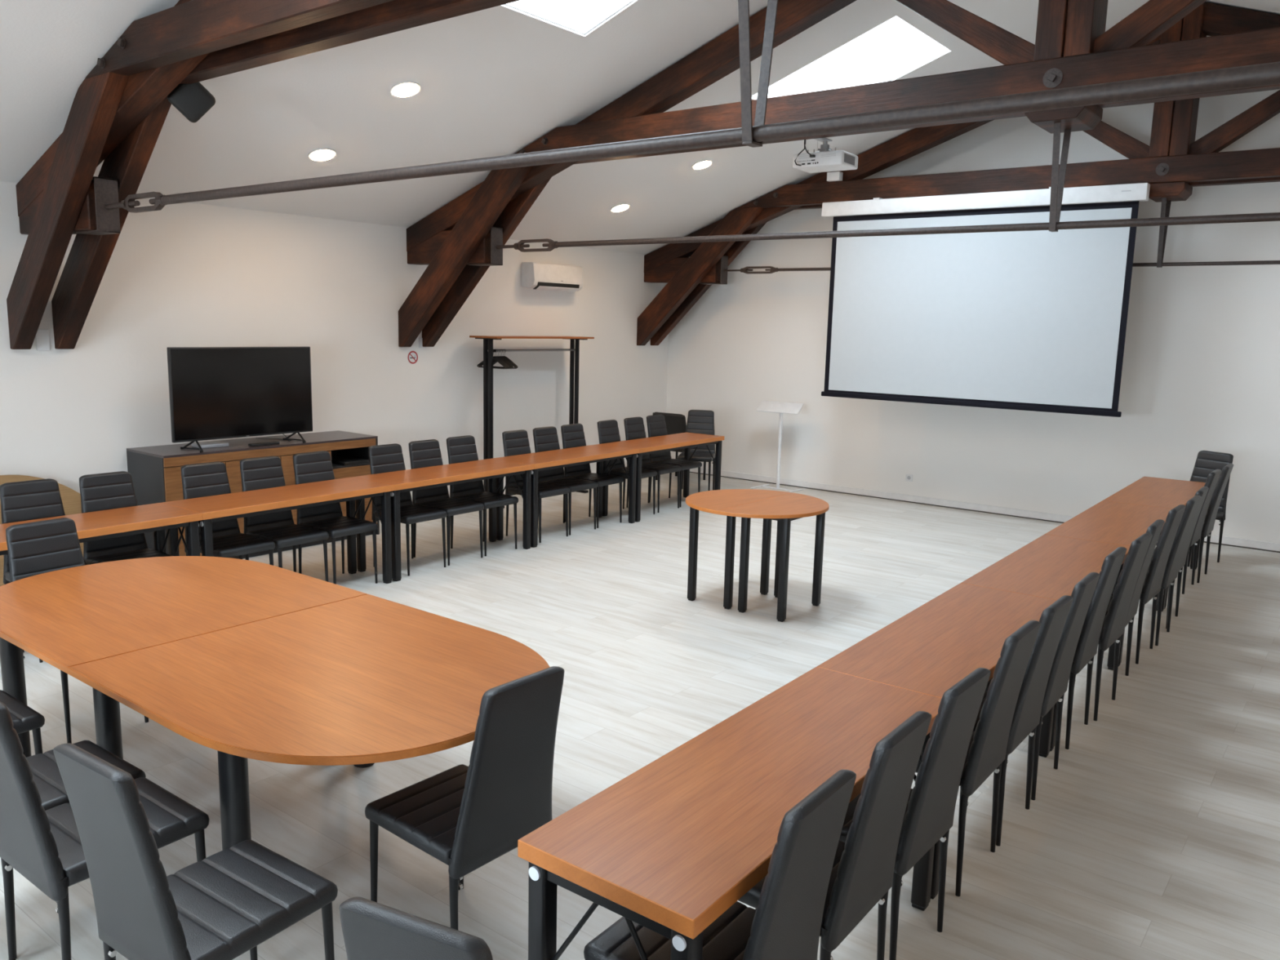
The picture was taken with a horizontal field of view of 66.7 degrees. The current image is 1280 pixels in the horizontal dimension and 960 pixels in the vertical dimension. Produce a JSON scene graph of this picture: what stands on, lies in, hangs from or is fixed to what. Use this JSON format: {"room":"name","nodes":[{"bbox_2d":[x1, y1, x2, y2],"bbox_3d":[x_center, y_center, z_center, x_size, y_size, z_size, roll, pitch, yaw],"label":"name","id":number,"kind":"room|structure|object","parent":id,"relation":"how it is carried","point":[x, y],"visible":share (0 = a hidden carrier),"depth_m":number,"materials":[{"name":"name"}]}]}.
{"room":"conference room","nodes":[
{"label":"conference room","id":0,"kind":"room"},
{"bbox_2d":[0,181,668,500],"bbox_3d":[-3.749,-0.842,8.145,0.250,2.850,13.615,8,12,37],"label":"wall","id":1,"kind":"structure","parent":0,"point":[185,274],"depth_m":8.88,"materials":[{"name":"white paint"}]},
{"bbox_2d":[35,329,50,350],"bbox_3d":[-4.358,-1.021,7.097,0.012,0.150,0.090,8,12,37],"label":"power socket","id":2,"kind":"object","parent":1,"relation":"attached to","point":[42,339],"visible":0.8,"depth_m":7.09,"materials":[{"name":"white plastic"}]},
{"bbox_2d":[407,351,417,364],"bbox_3d":[-2.283,-1.232,9.776,0.004,0.132,0.132,8,12,37],"label":"no smoking sign","id":3,"kind":"object","parent":1,"relation":"attached to","point":[412,357],"visible":1,"depth_m":9.77,"materials":[{"name":"white plastic"}]},
{"bbox_2d":[521,262,582,292],"bbox_3d":[-0.990,-2.307,11.094,0.206,0.299,0.820,8,12,37],"label":"air conditioner","id":4,"kind":"object","parent":1,"relation":"attached to","point":[535,275],"visible":1,"depth_m":10.95,"materials":[{"name":"white plastic"}]},
{"bbox_2d":[533,281,579,288],"bbox_3d":[-0.949,-2.198,11.071,0.084,0.079,0.690,8,12,37],"label":"outlet","id":5,"kind":"object","parent":4,"relation":"attached to","point":[538,285],"depth_m":11.02,"materials":[{"name":"plastic"}]},
{"bbox_2d":[6,0,1279,349],"bbox_3d":[0.394,-1.842,3.217,12.000,3.212,0.457,8,12,37],"label":"roof truss","id":6,"kind":"object","parent":1,"relation":"attached to","point":[117,114],"visible":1,"depth_m":5.16,"materials":[{"name":"brown wood"}]},
{"bbox_2d":[167,81,215,122],"bbox_3d":[-2.768,-2.341,5.965,0.320,0.289,0.211,-5,11,-36],"label":"loudspeaker","id":7,"kind":"object","parent":6,"relation":"attached to","point":[193,100],"visible":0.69,"depth_m":5.91,"materials":[{"name":"black plastic"}]},
{"bbox_2d":[398,0,1279,346],"bbox_3d":[2.499,-2.225,5.897,12.000,3.212,0.457,8,12,37],"label":"roof truss","id":8,"kind":"object","parent":1,"relation":"attached to","point":[459,242],"visible":0.9,"depth_m":6.56,"materials":[{"name":"brown wood"}]},
{"bbox_2d":[792,137,857,173],"bbox_3d":[1.367,-2.417,7.206,0.402,0.210,0.362,8,11,35],"label":"projector","id":9,"kind":"object","parent":8,"relation":"hanging from","point":[825,160],"visible":0.96,"depth_m":7.15,"materials":[{"name":"white plastic"}]},
{"bbox_2d":[844,153,855,165],"bbox_3d":[1.530,-2.341,7.104,0.002,0.060,0.190,8,11,35],"label":"grille","id":10,"kind":"object","parent":9,"relation":"attached to","point":[849,158],"depth_m":7.11,"materials":[{"name":"grey plastic"}]},
{"bbox_2d":[636,2,1279,345],"bbox_3d":[4.842,-2.652,8.880,12.000,3.212,0.457,8,12,37],"label":"roof truss","id":11,"kind":"object","parent":1,"relation":"attached to","point":[1173,163],"visible":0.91,"depth_m":9.46,"materials":[{"name":"brown wood"}]},
{"bbox_2d":[826,171,843,182],"bbox_3d":[2.134,-3.319,10.648,0.150,0.092,0.090,8,12,37],"label":"sensor","id":12,"kind":"object","parent":11,"relation":"attached to","point":[837,175],"visible":1,"depth_m":10.61,"materials":[{"name":"white plastic"}]},
{"bbox_2d":[821,182,1150,417],"bbox_3d":[3.302,-1.822,9.906,3.227,2.122,0.220,8,12,37],"label":"projection screen","id":13,"kind":"object","parent":11,"relation":"hanging from","point":[1035,320],"visible":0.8,"depth_m":9.72,"materials":[{"name":"white fabric"}]},
{"bbox_2d":[0,471,1279,959],"bbox_3d":[1.049,1.326,4.685,12.500,0.100,13.615,8,12,37],"label":"floor","id":14,"kind":"structure","parent":0,"point":[1155,835],"depth_m":4.74,"materials":[{"name":"white wood"}]},
{"bbox_2d":[0,689,44,754],"bbox_3d":[-2.585,0.877,3.601,0.411,0.962,0.551,8,12,37],"label":"dining chair","id":15,"kind":"object","parent":14,"relation":"on","point":[24,718],"visible":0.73,"depth_m":3.69,"materials":[{"name":"black leather"}]},
{"bbox_2d":[0,475,83,586],"bbox_3d":[-4.529,0.365,6.937,0.139,0.796,1.600,8,12,37],"label":"round board","id":16,"kind":"object","parent":14,"relation":"on","point":[71,499],"visible":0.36,"depth_m":7.23,"materials":[{"name":"brown wood"}]},
{"bbox_2d":[0,478,89,662],"bbox_3d":[-3.473,0.510,5.743,0.551,0.962,0.411,9,12,38],"label":"dining chair","id":17,"kind":"object","parent":14,"relation":"on","point":[24,500],"visible":0.37,"depth_m":5.79,"materials":[{"name":"black leather"}]},
{"bbox_2d":[5,517,148,743],"bbox_3d":[-2.712,0.702,4.663,0.551,0.962,0.411,7,11,33],"label":"dining chair","id":18,"kind":"object","parent":14,"relation":"on","point":[40,547],"visible":0.3,"depth_m":4.69,"materials":[{"name":"black leather"}]},
{"bbox_2d":[12,740,146,959],"bbox_3d":[-1.980,0.962,3.163,0.411,0.962,0.551,8,11,35],"label":"dining chair","id":19,"kind":"object","parent":14,"relation":"on","point":[46,773],"visible":0.3,"depth_m":3.24,"materials":[{"name":"black leather"}]},
{"bbox_2d":[0,502,202,555],"bbox_3d":[-3.391,0.633,5.653,0.510,0.750,1.530,8,11,36],"label":"rectangular table","id":20,"kind":"object","parent":14,"relation":"on","point":[157,517],"visible":0.5,"depth_m":5.88,"materials":[{"name":"brown wood"}]},
{"bbox_2d":[0,701,209,959],"bbox_3d":[-1.647,1.013,2.897,0.411,0.962,0.551,8,11,36],"label":"dining chair","id":21,"kind":"object","parent":14,"relation":"on","point":[45,847],"visible":0.68,"depth_m":2.71,"materials":[{"name":"black leather"}]},
{"bbox_2d":[79,471,173,564],"bbox_3d":[-3.202,0.460,6.089,0.551,0.962,0.411,8,11,37],"label":"dining chair","id":22,"kind":"object","parent":14,"relation":"on","point":[113,490],"visible":0.57,"depth_m":6.14,"materials":[{"name":"black leather"}]},
{"bbox_2d":[0,555,367,759],"bbox_3d":[-2.175,0.870,4.369,1.410,0.750,1.260,8,12,37],"label":"table","id":23,"kind":"object","parent":14,"relation":"on","point":[66,618],"visible":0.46,"depth_m":4.13,"materials":[{"name":"brown wood"}]},
{"bbox_2d":[53,742,337,959],"bbox_3d":[-1.136,1.085,2.531,0.411,0.962,0.551,8,11,34],"label":"dining chair","id":24,"kind":"object","parent":14,"relation":"on","point":[223,905],"visible":1,"depth_m":2.39,"materials":[{"name":"black leather"}]},
{"bbox_2d":[180,461,275,565],"bbox_3d":[-2.806,0.388,6.593,0.551,0.962,0.411,8,11,37],"label":"dining chair","id":25,"kind":"object","parent":14,"relation":"on","point":[210,478],"visible":0.62,"depth_m":6.61,"materials":[{"name":"black leather"}]},
{"bbox_2d":[126,430,379,559],"bbox_3d":[-3.219,0.126,8.311,0.606,0.911,1.950,8,12,37],"label":"sideboard","id":26,"kind":"object","parent":14,"relation":"on","point":[155,471],"visible":0.34,"depth_m":7.82,"materials":[{"name":"brown wood"}]},
{"bbox_2d":[191,440,228,448],"bbox_3d":[-3.476,-0.285,7.865,0.160,0.029,0.230,8,12,37],"label":"box","id":27,"kind":"object","parent":26,"relation":"on","point":[217,443],"visible":0.88,"depth_m":7.82,"materials":[{"name":"silver metal"}]},
{"bbox_2d":[166,346,312,453],"bbox_3d":[-3.204,-0.678,7.920,0.324,0.802,1.227,8,12,37],"label":"television","id":28,"kind":"object","parent":26,"relation":"on","point":[215,393],"visible":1,"depth_m":7.87,"materials":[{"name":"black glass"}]},
{"bbox_2d":[248,441,279,446],"bbox_3d":[-3.105,-0.298,8.033,0.060,0.019,0.250,8,12,37],"label":"remote control","id":29,"kind":"object","parent":26,"relation":"on","point":[267,442],"visible":1,"depth_m":8.01,"materials":[{"name":"black plastic"}]},
{"bbox_2d":[255,433,291,441],"bbox_3d":[-3.146,-0.394,8.393,0.388,0.090,0.126,8,11,34],"label":"power cable","id":30,"kind":"object","parent":26,"relation":"on","point":[282,433],"visible":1,"depth_m":8.42,"materials":[{"name":"black plastic"}]},
{"bbox_2d":[331,455,368,465],"bbox_3d":[-2.670,-0.175,8.816,0.350,0.029,0.260,8,12,37],"label":"box","id":31,"kind":"object","parent":26,"relation":"on","point":[342,460],"visible":0.76,"depth_m":8.75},
{"bbox_2d":[332,456,369,469],"bbox_3d":[-2.775,-0.160,8.851,0.564,0.015,0.453,8,12,37],"label":"niche shelf","id":32,"kind":"object","parent":26,"relation":"attached to","point":[364,466],"depth_m":8.70,"materials":[{"name":"brown wood"}]},
{"bbox_2d":[162,477,394,583],"bbox_3d":[-2.486,0.462,6.849,0.510,0.750,1.490,8,11,36],"label":"rectangular table","id":33,"kind":"object","parent":14,"relation":"on","point":[223,507],"visible":0.61,"depth_m":6.74,"materials":[{"name":"brown wood"}]},
{"bbox_2d":[240,455,328,582],"bbox_3d":[-2.546,0.341,6.924,0.551,0.962,0.411,8,12,37],"label":"dining chair","id":34,"kind":"object","parent":14,"relation":"on","point":[266,472],"visible":0.73,"depth_m":6.94,"materials":[{"name":"black leather"}]},
{"bbox_2d":[67,594,549,850],"bbox_3d":[-1.038,1.038,3.500,1.470,0.750,1.260,8,12,37],"label":"table","id":35,"kind":"object","parent":14,"relation":"on","point":[363,681],"visible":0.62,"depth_m":3.28,"materials":[{"name":"brown wood"}]},
{"bbox_2d":[293,450,377,584],"bbox_3d":[-2.286,0.294,7.254,0.551,0.962,0.411,8,11,36],"label":"dining chair","id":36,"kind":"object","parent":14,"relation":"on","point":[314,466],"visible":0.75,"depth_m":7.26,"materials":[{"name":"black leather"}]},
{"bbox_2d":[368,443,447,575],"bbox_3d":[-1.874,0.219,7.779,0.551,0.962,0.411,8,12,37],"label":"dining chair","id":37,"kind":"object","parent":14,"relation":"on","point":[386,458],"visible":0.73,"depth_m":7.78,"materials":[{"name":"black leather"}]},
{"bbox_2d":[339,897,493,959],"bbox_3d":[-0.297,1.194,1.979,0.411,0.962,0.551,6,10,25],"label":"dining chair","id":38,"kind":"object","parent":14,"relation":"on","point":[371,930],"visible":1,"depth_m":1.68,"materials":[{"name":"black leather"}]},
{"bbox_2d":[351,457,533,581],"bbox_3d":[-1.584,0.290,8.042,0.510,0.750,1.520,8,11,36],"label":"rectangular table","id":39,"kind":"object","parent":14,"relation":"on","point":[420,478],"visible":0.84,"depth_m":7.80,"materials":[{"name":"brown wood"}]},
{"bbox_2d":[408,439,484,565],"bbox_3d":[-1.633,0.170,8.117,0.551,0.962,0.411,8,11,37],"label":"dining chair","id":40,"kind":"object","parent":14,"relation":"on","point":[424,453],"visible":0.73,"depth_m":8.12,"materials":[{"name":"black leather"}]},
{"bbox_2d":[364,666,564,929],"bbox_3d":[-0.538,1.014,3.055,0.551,0.962,0.411,9,12,39],"label":"dining chair","id":41,"kind":"object","parent":14,"relation":"on","point":[464,817],"visible":0.98,"depth_m":2.90,"materials":[{"name":"black leather"}]},
{"bbox_2d":[446,435,518,556],"bbox_3d":[-1.387,0.120,8.459,0.551,0.962,0.411,8,12,37],"label":"dining chair","id":42,"kind":"object","parent":14,"relation":"on","point":[460,449],"visible":0.73,"depth_m":8.46,"materials":[{"name":"black leather"}]},
{"bbox_2d":[469,335,594,508],"bbox_3d":[-1.185,-0.690,10.851,0.440,1.807,1.540,8,12,37],"label":"coat rack","id":43,"kind":"object","parent":14,"relation":"on","point":[574,349],"visible":0.7,"depth_m":10.35,"materials":[{"name":"black metal"}]},
{"bbox_2d":[476,356,506,368],"bbox_3d":[-1.565,-1.276,10.241,0.414,0.199,0.018,8,11,35],"label":"hanger","id":44,"kind":"object","parent":43,"relation":"hanging from","point":[495,359],"visible":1,"depth_m":10.20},
{"bbox_2d":[479,350,507,368],"bbox_3d":[-1.550,-1.279,10.259,0.414,0.199,0.018,8,11,35],"label":"hanger","id":45,"kind":"object","parent":43,"relation":"hanging from","point":[494,350],"visible":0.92,"depth_m":10.21,"materials":[{"name":"black plastic"}]},
{"bbox_2d":[480,350,509,368],"bbox_3d":[-1.535,-1.282,10.278,0.414,0.199,0.018,8,11,35],"label":"hanger","id":46,"kind":"object","parent":43,"relation":"hanging from","point":[495,350],"visible":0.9,"depth_m":10.22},
{"bbox_2d":[493,350,511,368],"bbox_3d":[-1.506,-1.287,10.316,0.414,0.199,0.018,9,12,38],"label":"hanger","id":47,"kind":"object","parent":43,"relation":"hanging from","point":[499,350],"visible":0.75,"depth_m":10.25,"materials":[{"name":"black plastic"}]},
{"bbox_2d":[493,350,513,368],"bbox_3d":[-1.491,-1.290,10.334,0.414,0.199,0.018,9,12,38],"label":"hanger","id":48,"kind":"object","parent":43,"relation":"hanging from","point":[500,350],"visible":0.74,"depth_m":10.28,"materials":[{"name":"black plastic"}]},
{"bbox_2d":[493,350,515,368],"bbox_3d":[-1.476,-1.292,10.353,0.414,0.199,0.018,8,11,35],"label":"hanger","id":49,"kind":"object","parent":43,"relation":"hanging from","point":[511,363],"visible":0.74,"depth_m":10.29,"materials":[{"name":"black plastic"}]},
{"bbox_2d":[493,350,517,368],"bbox_3d":[-1.462,-1.295,10.372,0.414,0.199,0.018,8,11,34],"label":"hanger","id":50,"kind":"object","parent":43,"relation":"hanging from","point":[504,350],"visible":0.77,"depth_m":10.31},
{"bbox_2d":[493,350,517,368],"bbox_3d":[-1.447,-1.298,10.391,0.414,0.199,0.019,9,12,39],"label":"hanger","id":51,"kind":"object","parent":43,"relation":"hanging from","point":[495,362],"visible":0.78,"depth_m":10.37,"materials":[{"name":"black plastic"}]},
{"bbox_2d":[469,335,594,338],"bbox_3d":[-1.159,-1.571,10.706,0.410,0.020,1.540,8,12,37],"label":"shelf","id":52,"kind":"object","parent":43,"relation":"attached to","point":[472,336],"depth_m":10.40,"materials":[{"name":"brown wood"}]},
{"bbox_2d":[502,429,569,542],"bbox_3d":[-0.982,0.042,9.006,0.551,0.962,0.411,8,12,37],"label":"dining chair","id":53,"kind":"object","parent":14,"relation":"on","point":[515,442],"visible":0.62,"depth_m":8.99,"materials":[{"name":"black leather"}]},
{"bbox_2d":[533,426,597,535],"bbox_3d":[-0.736,-0.008,9.348,0.551,0.962,0.411,8,12,37],"label":"dining chair","id":54,"kind":"object","parent":14,"relation":"on","point":[545,438],"visible":0.7,"depth_m":9.36,"materials":[{"name":"black leather"}]},
{"bbox_2d":[493,444,639,547],"bbox_3d":[-0.673,0.117,9.247,0.510,0.750,1.520,8,11,36],"label":"rectangular table","id":55,"kind":"object","parent":14,"relation":"on","point":[598,453],"visible":0.77,"depth_m":8.99,"materials":[{"name":"brown wood"}]},
{"bbox_2d":[560,423,623,528],"bbox_3d":[-0.495,-0.057,9.686,0.551,0.962,0.411,8,11,37],"label":"dining chair","id":56,"kind":"object","parent":14,"relation":"on","point":[573,434],"visible":0.76,"depth_m":9.70,"materials":[{"name":"black leather"}]},
{"bbox_2d":[597,419,657,514],"bbox_3d":[-0.154,-0.123,10.150,0.551,0.962,0.411,8,11,36],"label":"dining chair","id":57,"kind":"object","parent":14,"relation":"on","point":[608,430],"visible":0.57,"depth_m":10.18,"materials":[{"name":"black leather"}]},
{"bbox_2d":[623,417,681,512],"bbox_3d":[0.117,-0.177,10.524,0.551,0.962,0.411,8,12,37],"label":"dining chair","id":58,"kind":"object","parent":14,"relation":"on","point":[634,428],"visible":0.7,"depth_m":10.53,"materials":[{"name":"black leather"}]},
{"bbox_2d":[602,432,724,522],"bbox_3d":[0.259,-0.060,10.479,0.510,0.750,1.590,8,11,36],"label":"rectangular table","id":59,"kind":"object","parent":14,"relation":"on","point":[646,446],"visible":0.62,"depth_m":10.28,"materials":[{"name":"brown wood"}]},
{"bbox_2d":[646,414,702,506],"bbox_3d":[0.361,-0.227,10.866,0.551,0.962,0.411,8,11,37],"label":"dining chair","id":60,"kind":"object","parent":14,"relation":"on","point":[656,425],"visible":0.72,"depth_m":10.87,"materials":[{"name":"black leather"}]},
{"bbox_2d":[653,412,706,479],"bbox_3d":[0.508,-0.430,12.401,0.540,0.880,0.578,8,11,36],"label":"chair","id":61,"kind":"object","parent":14,"relation":"on","point":[675,423],"visible":0.3,"depth_m":12.11,"materials":[{"name":"black leather"}]},
{"bbox_2d":[677,409,715,490],"bbox_3d":[0.681,-0.329,11.542,0.411,0.962,0.551,3,9,10],"label":"dining chair","id":62,"kind":"object","parent":14,"relation":"on","point":[699,421],"visible":0.75,"depth_m":11.68,"materials":[{"name":"black leather"}]},
{"bbox_2d":[583,768,856,959],"bbox_3d":[0.194,1.137,2.404,0.551,0.962,0.411,8,11,36],"label":"dining chair","id":63,"kind":"object","parent":14,"relation":"on","point":[785,924],"visible":0.88,"depth_m":2.25,"materials":[{"name":"black leather"}]},
{"bbox_2d":[517,666,941,959],"bbox_3d":[0.371,1.174,2.865,0.510,0.750,1.568,8,11,36],"label":"rectangular table","id":64,"kind":"object","parent":14,"relation":"on","point":[668,847],"visible":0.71,"depth_m":2.49,"materials":[{"name":"brown wood"}]},
{"bbox_2d":[685,488,791,609],"bbox_3d":[0.622,0.491,7.125,0.505,0.750,1.010,8,12,37],"label":"round table","id":65,"kind":"object","parent":14,"relation":"on","point":[713,501],"visible":0.93,"depth_m":6.99,"materials":[{"name":"brown wood"}]},
{"bbox_2d":[717,493,829,622],"bbox_3d":[1.021,0.550,6.820,0.505,0.750,1.010,8,12,37],"label":"round table","id":66,"kind":"object","parent":14,"relation":"on","point":[787,508],"visible":1,"depth_m":6.73,"materials":[{"name":"brown wood"}]},
{"bbox_2d":[750,400,805,492],"bbox_3d":[1.704,-0.419,11.920,0.599,1.068,0.400,7,11,30],"label":"lectern","id":67,"kind":"object","parent":14,"relation":"on","point":[780,407],"visible":0.98,"depth_m":11.87,"materials":[{"name":"white metal"}]},
{"bbox_2d":[737,711,931,959],"bbox_3d":[0.479,1.085,2.767,0.551,0.962,0.411,8,11,36],"label":"dining chair","id":68,"kind":"object","parent":14,"relation":"on","point":[861,877],"visible":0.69,"depth_m":2.55,"materials":[{"name":"black leather"}]},
{"bbox_2d":[839,667,991,959],"bbox_3d":[0.768,1.034,3.126,0.551,0.962,0.411,9,12,38],"label":"dining chair","id":69,"kind":"object","parent":14,"relation":"on","point":[929,814],"visible":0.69,"depth_m":2.91,"materials":[{"name":"black leather"}]},
{"bbox_2d":[816,582,1056,899],"bbox_3d":[1.311,0.996,4.103,0.510,0.750,1.560,8,11,36],"label":"rectangular table","id":70,"kind":"object","parent":14,"relation":"on","point":[965,628],"visible":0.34,"depth_m":3.90,"materials":[{"name":"brown wood"}]},
{"bbox_2d":[915,620,1040,896],"bbox_3d":[1.129,0.961,3.627,0.551,0.962,0.411,8,11,37],"label":"dining chair","id":71,"kind":"object","parent":14,"relation":"on","point":[987,748],"visible":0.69,"depth_m":3.41,"materials":[{"name":"black leather"}]},
{"bbox_2d":[973,595,1073,846],"bbox_3d":[1.399,0.912,3.970,0.551,0.962,0.411,8,12,37],"label":"dining chair","id":72,"kind":"object","parent":14,"relation":"on","point":[1027,713],"visible":0.52,"depth_m":3.77,"materials":[{"name":"black leather"}]},
{"bbox_2d":[985,572,1099,799],"bbox_3d":[1.684,0.858,4.349,0.551,0.962,0.411,8,11,36],"label":"dining chair","id":73,"kind":"object","parent":14,"relation":"on","point":[1082,592],"visible":0.39,"depth_m":4.14,"materials":[{"name":"black leather"}]},
{"bbox_2d":[961,533,1129,751],"bbox_3d":[2.239,0.821,5.326,0.510,0.750,1.530,8,11,36],"label":"rectangular table","id":74,"kind":"object","parent":14,"relation":"on","point":[1050,566],"visible":0.37,"depth_m":5.17,"materials":[{"name":"brown wood"}]},
{"bbox_2d":[1065,546,1126,749],"bbox_3d":[2.060,0.783,4.867,0.551,0.962,0.411,8,11,36],"label":"dining chair","id":75,"kind":"object","parent":14,"relation":"on","point":[1088,641],"visible":0.46,"depth_m":4.65,"materials":[{"name":"black leather"}]},
{"bbox_2d":[1045,500,1172,666],"bbox_3d":[3.176,0.643,6.561,0.510,0.750,1.590,8,11,36],"label":"rectangular table","id":76,"kind":"object","parent":14,"relation":"on","point":[1105,522],"visible":0.34,"depth_m":6.42,"materials":[{"name":"brown wood"}]},
{"bbox_2d":[1093,533,1152,720],"bbox_3d":[2.367,0.734,5.218,0.551,0.962,0.411,9,12,38],"label":"dining chair","id":77,"kind":"object","parent":14,"relation":"on","point":[1113,624],"visible":0.57,"depth_m":4.99,"materials":[{"name":"black leather"}]},
{"bbox_2d":[1105,519,1164,675],"bbox_3d":[2.635,0.680,5.592,0.551,0.962,0.411,8,11,35],"label":"dining chair","id":78,"kind":"object","parent":14,"relation":"on","point":[1155,529],"visible":0.2,"depth_m":5.44,"materials":[{"name":"black leather"}]},
{"bbox_2d":[1111,504,1186,664],"bbox_3d":[3.038,0.606,6.106,0.551,0.962,0.411,9,12,38],"label":"dining chair","id":79,"kind":"object","parent":14,"relation":"on","point":[1152,584],"visible":0.59,"depth_m":5.88,"materials":[{"name":"black leather"}]},
{"bbox_2d":[1103,476,1205,608],"bbox_3d":[4.147,0.460,7.839,0.510,0.750,1.640,8,11,36],"label":"rectangular table","id":80,"kind":"object","parent":14,"relation":"on","point":[1159,492],"visible":0.32,"depth_m":7.72,"materials":[{"name":"brown wood"}]},
{"bbox_2d":[1112,486,1208,628],"bbox_3d":[3.604,0.503,6.826,0.551,0.962,0.411,8,11,36],"label":"dining chair","id":81,"kind":"object","parent":14,"relation":"on","point":[1203,491],"visible":0.12,"depth_m":6.70,"materials":[{"name":"black leather"}]},
{"bbox_2d":[1146,495,1201,645],"bbox_3d":[3.343,0.556,6.461,0.551,0.962,0.411,8,12,37],"label":"dining chair","id":82,"kind":"object","parent":14,"relation":"on","point":[1171,572],"visible":0.48,"depth_m":6.24,"materials":[{"name":"black leather"}]},
{"bbox_2d":[1158,469,1221,594],"bbox_3d":[4.229,0.371,7.734,0.551,0.962,0.411,9,12,38],"label":"dining chair","id":83,"kind":"object","parent":14,"relation":"on","point":[1213,477],"visible":0.27,"depth_m":7.54,"materials":[{"name":"black leather"}]},
{"bbox_2d":[1186,450,1233,566],"bbox_3d":[4.922,0.238,8.664,0.551,0.962,0.411,-4,10,-28],"label":"dining chair","id":84,"kind":"object","parent":14,"relation":"on","point":[1206,461],"visible":0.42,"depth_m":8.66,"materials":[{"name":"black leather"}]},
{"bbox_2d":[1196,463,1233,582],"bbox_3d":[4.542,0.322,8.084,0.551,0.962,0.411,8,12,37],"label":"dining chair","id":85,"kind":"object","parent":14,"relation":"on","point":[1209,522],"visible":0.6,"depth_m":7.85,"materials":[{"name":"black leather"}]},
{"bbox_2d":[0,0,1279,254],"bbox_3d":[1.144,-2.663,4.041,12.500,2.456,13.615,8,12,37],"label":"ceiling","id":86,"kind":"structure","parent":0,"point":[493,82],"depth_m":7.32,"materials":[{"name":"white paint"}]},
{"bbox_2d":[307,147,336,161],"bbox_3d":[-2.463,-2.521,7.539,0.202,0.079,0.210,8,12,37],"label":"ceiling light","id":87,"kind":"object","parent":86,"relation":"attached to","point":[322,154],"visible":1,"depth_m":7.52,"materials":[{"name":"white plastic"}]},
{"bbox_2d":[311,150,333,160],"bbox_3d":[-2.462,-2.514,7.538,0.168,0.063,0.176,8,12,37],"label":"diffuser","id":88,"kind":"object","parent":87,"relation":"attached to","point":[316,155],"depth_m":7.53,"materials":[{"name":"white plastic"}]},
{"bbox_2d":[390,80,420,97],"bbox_3d":[-1.651,-2.750,6.850,0.202,0.079,0.210,8,12,37],"label":"ceiling light","id":89,"kind":"object","parent":86,"relation":"attached to","point":[403,89],"visible":1,"depth_m":6.83,"materials":[{"name":"white plastic"}]},
{"bbox_2d":[393,84,417,97],"bbox_3d":[-1.650,-2.743,6.850,0.168,0.063,0.176,8,12,37],"label":"diffuser","id":90,"kind":"object","parent":89,"relation":"attached to","point":[399,90],"depth_m":6.84,"materials":[{"name":"white plastic"}]},
{"bbox_2d":[504,0,633,34],"bbox_3d":[-0.224,-3.178,5.845,1.322,0.479,1.170,8,12,37],"label":"window","id":91,"kind":"structure","parent":86,"relation":"attached to","point":[625,2],"depth_m":6.52,"materials":[{"name":"white plastic"}]},
{"bbox_2d":[610,203,629,212],"bbox_3d":[-0.214,-2.927,10.464,0.202,0.079,0.210,8,12,37],"label":"ceiling light","id":92,"kind":"object","parent":86,"relation":"attached to","point":[620,207],"visible":1,"depth_m":10.43,"materials":[{"name":"white plastic"}]},
{"bbox_2d":[692,159,712,169],"bbox_3d":[0.623,-3.163,9.756,0.202,0.079,0.210,8,12,37],"label":"ceiling light","id":93,"kind":"object","parent":86,"relation":"attached to","point":[702,164],"visible":1,"depth_m":9.73,"materials":[{"name":"white plastic"}]},
{"bbox_2d":[693,161,711,168],"bbox_3d":[0.625,-3.157,9.756,0.168,0.063,0.176,8,12,37],"label":"diffuser","id":94,"kind":"object","parent":93,"relation":"attached to","point":[699,165],"depth_m":9.74,"materials":[{"name":"white plastic"}]},
{"bbox_2d":[751,16,949,98],"bbox_3d":[1.820,-3.550,8.447,1.322,0.479,1.170,8,12,37],"label":"window","id":95,"kind":"structure","parent":86,"relation":"attached to","point":[945,50],"depth_m":8.64,"materials":[{"name":"white plastic"}]},
{"bbox_2d":[666,35,1279,543],"bbox_3d":[5.210,-1.897,9.507,12.500,4.920,0.250,8,12,37],"label":"wall","id":96,"kind":"structure","parent":0,"point":[1201,370],"depth_m":10.20,"materials":[{"name":"white paint"}]},
{"bbox_2d":[905,473,912,481],"bbox_3d":[3.114,-0.026,11.254,0.084,0.084,0.011,8,12,37],"label":"power socket","id":97,"kind":"object","parent":96,"relation":"attached to","point":[908,477],"visible":1,"depth_m":11.25,"materials":[{"name":"white plastic"}]},
{"bbox_2d":[689,467,1279,552],"bbox_3d":[5.072,0.498,9.789,12.000,0.073,0.014,8,12,37],"label":"baseboard","id":98,"kind":"structure","parent":96,"relation":"attached to","point":[1215,539],"depth_m":11.04,"materials":[{"name":"paint"}]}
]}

